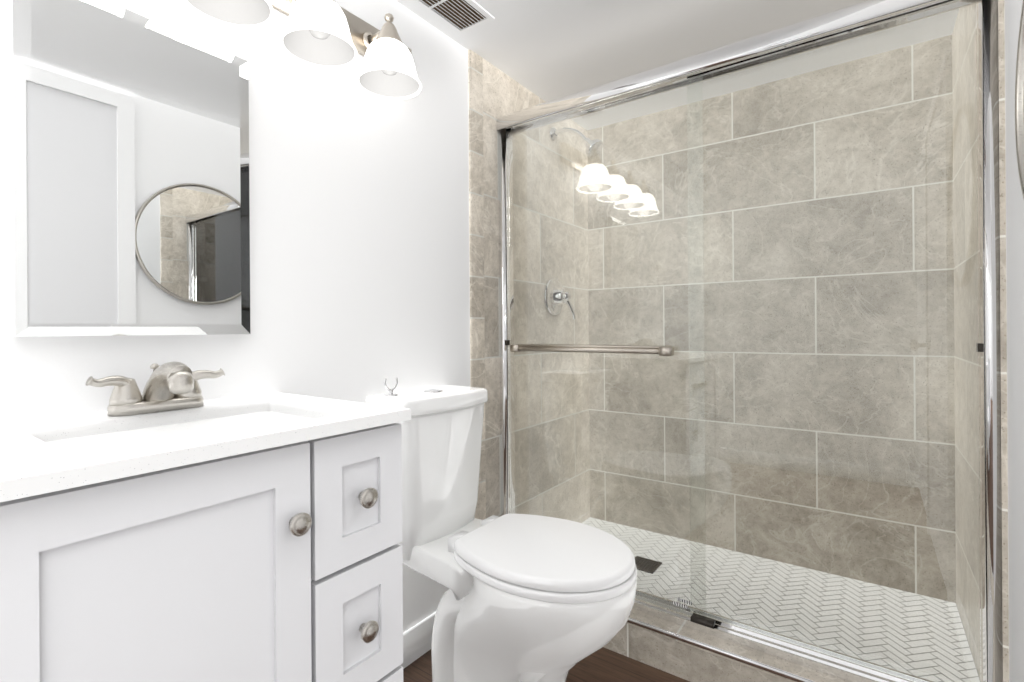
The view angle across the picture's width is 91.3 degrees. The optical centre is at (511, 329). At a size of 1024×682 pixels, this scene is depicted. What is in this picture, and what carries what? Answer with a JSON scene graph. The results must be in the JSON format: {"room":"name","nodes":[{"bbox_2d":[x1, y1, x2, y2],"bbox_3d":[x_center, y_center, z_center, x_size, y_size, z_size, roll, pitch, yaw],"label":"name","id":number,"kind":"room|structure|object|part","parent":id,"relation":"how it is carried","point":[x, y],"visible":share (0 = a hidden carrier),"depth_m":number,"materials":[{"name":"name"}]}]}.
{"room":"bathroom","nodes":[
{"label":"bathroom","id":0,"kind":"room"},
{"bbox_2d":[0,0,469,632],"bbox_3d":[-0.600,0.014,1.285,0.100,2.060,3.490,0,0,36],"label":"wall","id":1,"kind":"structure","parent":0,"point":[358,244],"depth_m":1.35,"materials":[{"name":"white paint"}]},
{"bbox_2d":[10,0,249,336],"bbox_3d":[-0.726,-0.303,0.999,0.029,0.628,0.390,0,0,36],"label":"vanity mirror","id":2,"kind":"object","parent":1,"relation":"attached to","point":[130,211],"visible":0.96,"depth_m":0.95,"materials":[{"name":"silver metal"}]},
{"bbox_2d":[182,0,421,99],"bbox_3d":[-0.536,-0.778,1.133,0.189,0.200,0.969,0,0,36],"label":"sconce","id":3,"kind":"object","parent":1,"relation":"attached to","point":[327,34],"visible":1,"depth_m":1.28,"materials":[{"name":"white glass"}]},
{"bbox_3d":[-0.593,-0.735,1.041,0.176,0.114,0.176,0,0,36],"label":"lamp shade","id":4,"kind":"part","parent":3,"relation":"part of","materials":[{"name":"white glass"}]},
{"bbox_3d":[-0.467,-0.736,1.216,0.176,0.114,0.176,0,0,36],"label":"lamp shade","id":5,"kind":"part","parent":3,"relation":"part of","materials":[{"name":"white glass"}]},
{"bbox_3d":[-0.358,-0.832,1.405,0.123,0.093,0.082,0,0,36],"label":"arm","id":6,"kind":"part","parent":3,"relation":"part of"},
{"bbox_3d":[-0.341,-0.736,1.393,0.176,0.114,0.176,0,0,36],"label":"lamp shade","id":7,"kind":"part","parent":3,"relation":"part of","materials":[{"name":"white glass"}]},
{"bbox_2d":[401,612,435,668],"bbox_3d":[-0.353,0.993,1.523,0.014,0.100,0.727,0,0,36],"label":"baseboard","id":8,"kind":"structure","parent":1,"relation":"attached to","point":[417,641],"depth_m":1.59,"materials":[{"name":"white wood"}]},
{"bbox_2d":[468,50,485,519],"bbox_3d":[-0.128,0.011,1.850,0.010,2.060,0.072,0,0,36],"label":"tile","id":9,"kind":"structure","parent":1,"relation":"attached to","point":[476,225],"depth_m":1.84,"materials":[{"name":"beige tile"}]},
{"bbox_2d":[498,130,514,515],"bbox_3d":[-0.020,0.070,1.970,0.023,1.688,0.064,0,0,36],"label":"door jamb","id":10,"kind":"object","parent":1,"relation":"attached to","point":[503,322],"visible":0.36,"depth_m":1.95,"materials":[{"name":"silver metal"}]},
{"bbox_2d":[483,58,589,522],"bbox_3d":[0.145,0.009,2.232,0.010,2.060,0.866,0,0,36],"label":"tile","id":11,"kind":"structure","parent":1,"relation":"attached to","point":[504,93],"depth_m":2.19,"materials":[{"name":"beige tile"}]},
{"bbox_2d":[544,278,575,319],"bbox_3d":[0.227,-0.141,2.267,0.082,0.192,0.172,0,0,36],"label":"shower valve","id":12,"kind":"object","parent":11,"relation":"attached to","point":[564,294],"depth_m":2.25,"materials":[{"name":"silver metal"}]},
{"bbox_2d":[550,127,602,157],"bbox_3d":[0.287,-0.839,2.220,0.243,0.175,0.084,0,0,36],"label":"shower head","id":13,"kind":"object","parent":11,"relation":"attached to","point":[594,145],"depth_m":2.19},
{"bbox_2d":[496,0,978,132],"bbox_3d":[0.537,-0.807,1.564,1.412,0.057,0.081,0,0,36],"label":"header rail","id":14,"kind":"object","parent":11,"relation":"attached to","point":[846,19],"visible":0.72,"depth_m":1.45,"materials":[{"name":"silver metal"}]},
{"bbox_2d":[506,0,980,681],"bbox_3d":[0.545,0.049,1.566,1.354,1.676,0.038,0,0,36],"label":"glass shower door","id":15,"kind":"object","parent":1,"relation":"attached to","point":[514,132],"visible":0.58,"depth_m":1.47,"materials":[{"name":"clear glass"}]},
{"bbox_2d":[510,344,673,355],"bbox_3d":[0.251,0.067,1.725,0.602,0.030,0.044,0,0,36],"label":"towel rail","id":16,"kind":"object","parent":15,"relation":"attached to","point":[664,350],"visible":0.96,"depth_m":1.68,"materials":[{"name":"silver metal"}]},
{"bbox_3d":[0.285,0.051,1.734,0.736,1.676,0.008,0,0,36],"label":"shower door glass","id":17,"kind":"part","parent":15,"relation":"part of","materials":[{"name":"clear glass"}]},
{"bbox_2d":[672,601,687,608],"bbox_3d":[0.524,0.858,1.561,0.047,0.010,0.001,0,0,36],"label":"sticker","id":18,"kind":"object","parent":15,"relation":"attached to","point":[680,604],"visible":1,"depth_m":1.56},
{"bbox_2d":[677,597,691,604],"bbox_3d":[0.535,0.842,1.553,0.045,0.010,0.001,0,0,36],"label":"sticker","id":19,"kind":"object","parent":15,"relation":"attached to","point":[684,601],"visible":1,"depth_m":1.55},
{"bbox_3d":[0.831,0.047,1.379,0.672,1.676,0.008,0,0,36],"label":"shower door glass","id":20,"kind":"part","parent":15,"relation":"part of","materials":[{"name":"clear glass"}]},
{"bbox_2d":[403,647,689,681],"bbox_3d":[0.031,1.065,0.838,1.634,0.050,3.490,0,0,36],"label":"floor","id":21,"kind":"structure","parent":0,"point":[602,664],"depth_m":1.52,"materials":[{"name":"brown wood"}]},
{"bbox_2d":[0,361,410,681],"bbox_3d":[-0.551,0.551,0.849,0.476,0.986,0.599,0,0,36],"label":"bathroom vanity","id":22,"kind":"object","parent":21,"relation":"on","point":[169,524],"visible":1,"depth_m":0.72,"materials":[{"name":"white wood"}]},
{"bbox_3d":[-0.442,0.531,0.658,0.019,0.695,0.382,0,0,36],"label":"door","id":23,"kind":"part","parent":22,"relation":"part of","materials":[{"name":"white wood"}]},
{"bbox_2d":[0,392,410,519],"bbox_3d":[-0.557,0.206,0.852,0.467,0.105,0.599,0,0,36],"label":"countertop","id":24,"kind":"structure","parent":22,"relation":"on","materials":[{"name":"stone"}]},
{"bbox_2d":[85,361,225,416],"bbox_3d":[-0.640,0.106,0.932,0.151,0.096,0.226,0,0,36],"label":"faucet","id":25,"kind":"object","parent":24,"relation":"on","point":[172,389],"depth_m":0.92,"materials":[{"name":"silver metal"}]},
{"bbox_3d":[-0.330,0.300,0.775,0.029,0.035,0.035,0,0,36],"label":"knob","id":26,"kind":"part","parent":22,"relation":"part of","materials":[{"name":"silver metal"}]},
{"bbox_3d":[-0.274,0.295,0.895,0.019,0.226,0.186,0,0,36],"label":"drawer","id":27,"kind":"part","parent":22,"relation":"part of","materials":[{"name":"white wood"}]},
{"bbox_3d":[-0.272,0.529,0.895,0.019,0.226,0.186,0,0,36],"label":"drawer","id":28,"kind":"part","parent":22,"relation":"part of","materials":[{"name":"white wood"}]},
{"bbox_3d":[-0.271,0.764,0.895,0.019,0.226,0.186,0,0,36],"label":"drawer","id":29,"kind":"part","parent":22,"relation":"part of","materials":[{"name":"white wood"}]},
{"bbox_3d":[-0.255,0.295,0.881,0.029,0.035,0.035,0,0,36],"label":"knob","id":30,"kind":"part","parent":22,"relation":"part of","materials":[{"name":"silver metal"}]},
{"bbox_3d":[-0.253,0.529,0.881,0.029,0.035,0.035,0,0,36],"label":"knob","id":31,"kind":"part","parent":22,"relation":"part of","materials":[{"name":"silver metal"}]},
{"bbox_2d":[366,377,636,681],"bbox_3d":[-0.020,0.589,1.370,0.732,0.903,0.372,0,0,36],"label":"toilet","id":32,"kind":"object","parent":21,"relation":"on","point":[530,598],"visible":1,"depth_m":1.28,"materials":[{"name":"white ceramic"}]},
{"bbox_3d":[-0.238,0.440,1.526,0.197,0.413,0.330,0,0,36],"label":"tank","id":33,"kind":"part","parent":32,"relation":"part of","materials":[{"name":"white ceramic"}]},
{"bbox_3d":[-0.235,0.211,1.522,0.208,0.043,0.348,0,0,36],"label":"tank lid","id":34,"kind":"part","parent":32,"relation":"part of","materials":[{"name":"white ceramic"}]},
{"bbox_3d":[0.093,0.563,1.289,0.447,0.024,0.364,0,0,36],"label":"lid","id":35,"kind":"part","parent":32,"relation":"part of","materials":[{"name":"white plastic"}]},
{"bbox_3d":[0.094,0.588,1.288,0.451,0.020,0.369,0,0,36],"label":"seat","id":36,"kind":"part","parent":32,"relation":"part of","materials":[{"name":"white plastic"}]},
{"bbox_2d":[603,623,789,681],"bbox_3d":[0.545,0.984,1.558,1.414,0.105,0.160,0,0,36],"label":"shower curb","id":37,"kind":"object","parent":21,"relation":"on","point":[679,659],"depth_m":1.49,"materials":[{"name":"beige tile"}]},
{"bbox_2d":[627,609,849,681],"bbox_3d":[0.546,0.921,1.559,1.414,0.020,0.164,0,0,36],"label":"cap","id":38,"kind":"object","parent":37,"relation":"on","point":[774,661],"visible":0.22,"depth_m":1.43,"materials":[{"name":"tile"}]},
{"bbox_2d":[627,617,814,681],"bbox_3d":[0.498,0.917,1.492,1.414,0.013,0.007,0,0,36],"label":"trim","id":39,"kind":"structure","parent":38,"relation":"attached to","point":[768,668],"depth_m":1.42,"materials":[{"name":"silver metal"}]},
{"bbox_2d":[632,590,932,681],"bbox_3d":[0.550,0.896,1.565,1.364,0.029,0.070,0,0,36],"label":"track rail","id":40,"kind":"object","parent":38,"relation":"on","point":[835,667],"visible":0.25,"depth_m":1.41,"materials":[{"name":"silver metal"}]},
{"bbox_2d":[690,613,714,628],"bbox_3d":[0.580,0.883,1.520,0.065,0.012,0.031,0,0,36],"label":"guide","id":41,"kind":"object","parent":40,"relation":"on","point":[703,621],"visible":0.93,"depth_m":1.51,"materials":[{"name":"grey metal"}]},
{"bbox_2d":[585,520,979,681],"bbox_3d":[0.785,0.998,1.893,1.414,0.074,0.656,0,0,36],"label":"shower base","id":42,"kind":"object","parent":21,"relation":"on","point":[810,607],"depth_m":1.74,"materials":[{"name":"grey tile"}]},
{"bbox_2d":[582,517,979,681],"bbox_3d":[0.785,0.960,1.893,1.412,0.001,0.654,0,0,36],"label":"tile","id":43,"kind":"object","parent":42,"relation":"on","point":[825,613],"depth_m":1.74,"materials":[{"name":"white tile"}]},
{"bbox_2d":[635,556,661,573],"bbox_3d":[0.542,0.960,2.046,0.108,0.004,0.108,0,0,36],"label":"drain","id":44,"kind":"object","parent":43,"relation":"on","point":[644,566],"depth_m":2.04,"materials":[{"name":"grey metal"}]},
{"bbox_3d":[0.542,0.959,2.046,0.108,0.002,0.108,0,0,36],"label":"floor drain grate","id":45,"kind":"part","parent":44,"relation":"part of","materials":[{"name":"black metal"}]},
{"bbox_2d":[396,0,958,130],"bbox_3d":[0.016,-1.045,0.838,1.634,0.050,3.490,0,0,36],"label":"ceiling","id":46,"kind":"structure","parent":0,"point":[547,50],"depth_m":1.76,"materials":[{"name":"white paint"}]},
{"bbox_2d":[411,0,494,34],"bbox_3d":[-0.213,-1.014,1.543,0.150,0.008,0.330,0,0,36],"label":"ceiling vent","id":47,"kind":"object","parent":46,"relation":"in","point":[453,26],"visible":1,"depth_m":1.61,"materials":[{"name":"white"}]},
{"bbox_2d":[1004,0,1023,681],"bbox_3d":[0.647,0.005,0.392,0.100,2.060,3.490,0,0,36],"label":"wall","id":48,"kind":"structure","parent":0,"point":[1015,292],"depth_m":1.06,"materials":[{"name":"white paint"}]},
{"bbox_2d":[976,343,982,351],"bbox_3d":[1.108,0.042,1.186,0.008,0.020,0.022,0,0,36],"label":"bumper cover","id":49,"kind":"object","parent":48,"relation":"attached to","point":[979,347],"visible":1,"depth_m":1.18,"materials":[{"name":"grey plastic"}]},
{"bbox_2d":[952,0,1008,681],"bbox_3d":[1.329,0.001,1.439,0.010,2.060,0.777,0,0,36],"label":"tile","id":50,"kind":"structure","parent":48,"relation":"attached to","point":[1003,338],"depth_m":1.44,"materials":[{"name":"beige tile"}]},
{"bbox_2d":[978,0,1001,681],"bbox_3d":[1.109,0.062,1.162,0.023,1.688,0.064,0,0,36],"label":"door jamb","id":51,"kind":"object","parent":48,"relation":"attached to","point":[990,341],"visible":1,"depth_m":1.14,"materials":[{"name":"silver metal"}]},
{"bbox_2d":[1015,0,1023,198],"bbox_3d":[0.817,-0.416,0.735,0.018,0.564,0.564,0,0,36],"label":"round mirror","id":52,"kind":"object","parent":48,"relation":"attached to","point":[1019,108],"visible":1,"depth_m":0.95,"materials":[{"name":"silver metal"}]},
{"bbox_3d":[1.008,0.003,2.213,1.434,2.060,0.108,0,0,36],"label":"wall","id":53,"kind":"structure","parent":0,"visible":0},
{"bbox_2d":[587,35,955,602],"bbox_3d":[0.973,-0.029,2.164,1.414,1.995,0.012,0,0,36],"label":"tile","id":54,"kind":"structure","parent":53,"relation":"attached to","point":[783,274],"depth_m":2.04,"materials":[{"name":"beige tile"}]}
]}

